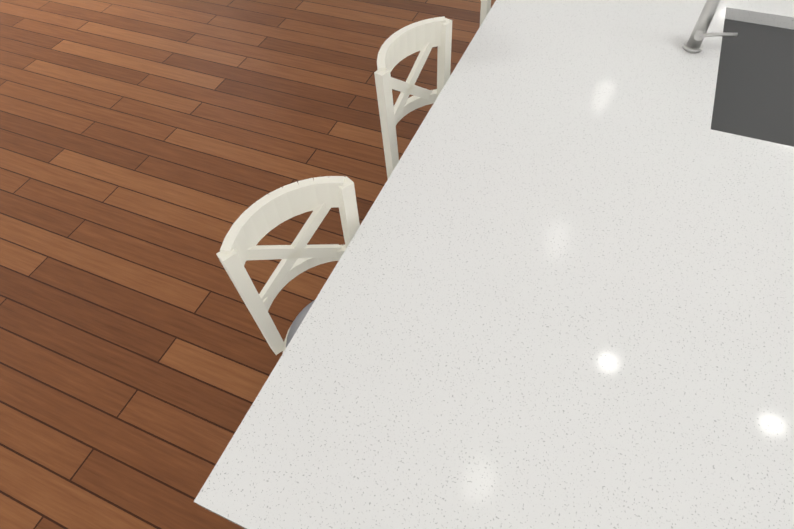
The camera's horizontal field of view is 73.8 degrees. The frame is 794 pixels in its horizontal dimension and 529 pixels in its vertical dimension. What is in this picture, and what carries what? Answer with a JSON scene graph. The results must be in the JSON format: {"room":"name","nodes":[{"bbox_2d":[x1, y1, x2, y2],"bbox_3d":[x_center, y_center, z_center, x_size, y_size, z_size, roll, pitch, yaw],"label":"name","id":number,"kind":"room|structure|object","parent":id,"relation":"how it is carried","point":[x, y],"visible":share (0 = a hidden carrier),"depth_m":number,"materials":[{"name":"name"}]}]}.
{"room":"kitchen","nodes":[
{"label":"kitchen","id":0,"kind":"room"},
{"bbox_2d":[0,0,495,528],"bbox_3d":[-0.687,-1.533,3.640,10.320,0.120,13.800,18,57,15],"label":"floor","id":1,"kind":"structure","parent":0,"point":[152,152],"depth_m":2.69,"materials":[{"name":"brown wood"}]},
{"bbox_2d":[216,176,359,354],"bbox_3d":[-0.138,0.275,1.565,0.442,1.055,0.445,18,57,15],"label":"stool","id":2,"kind":"object","parent":1,"relation":"on","point":[255,223],"visible":0.29,"depth_m":1.29,"materials":[{"name":"white painted wood"}]},
{"bbox_2d":[374,16,451,177],"bbox_3d":[0.180,-0.298,1.967,0.426,1.055,0.411,18,57,15],"label":"stool","id":3,"kind":"object","parent":1,"relation":"on","point":[424,37],"visible":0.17,"depth_m":1.69,"materials":[{"name":"white painted wood"}]},
{"bbox_2d":[480,0,490,25],"bbox_3d":[0.583,-1.064,2.506,0.421,1.055,0.400,18,57,15],"label":"stool","id":4,"kind":"object","parent":1,"relation":"on","point":[485,7],"depth_m":2.31,"materials":[{"name":"white"}]},
{"bbox_2d":[194,0,793,528],"bbox_3d":[0.847,-0.404,1.839,1.287,1.321,3.140,18,57,15],"label":"kitchen island","id":5,"kind":"object","parent":1,"relation":"on","point":[556,292],"visible":1,"depth_m":1.18,"materials":[{"name":"white stone"}]},
{"bbox_2d":[682,0,793,53],"bbox_3d":[1.053,-0.792,1.541,0.271,0.401,0.071,18,57,15],"label":"faucet","id":6,"kind":"object","parent":5,"relation":"on","point":[695,44],"depth_m":1.67,"materials":[{"name":"silver metal"}]}
]}

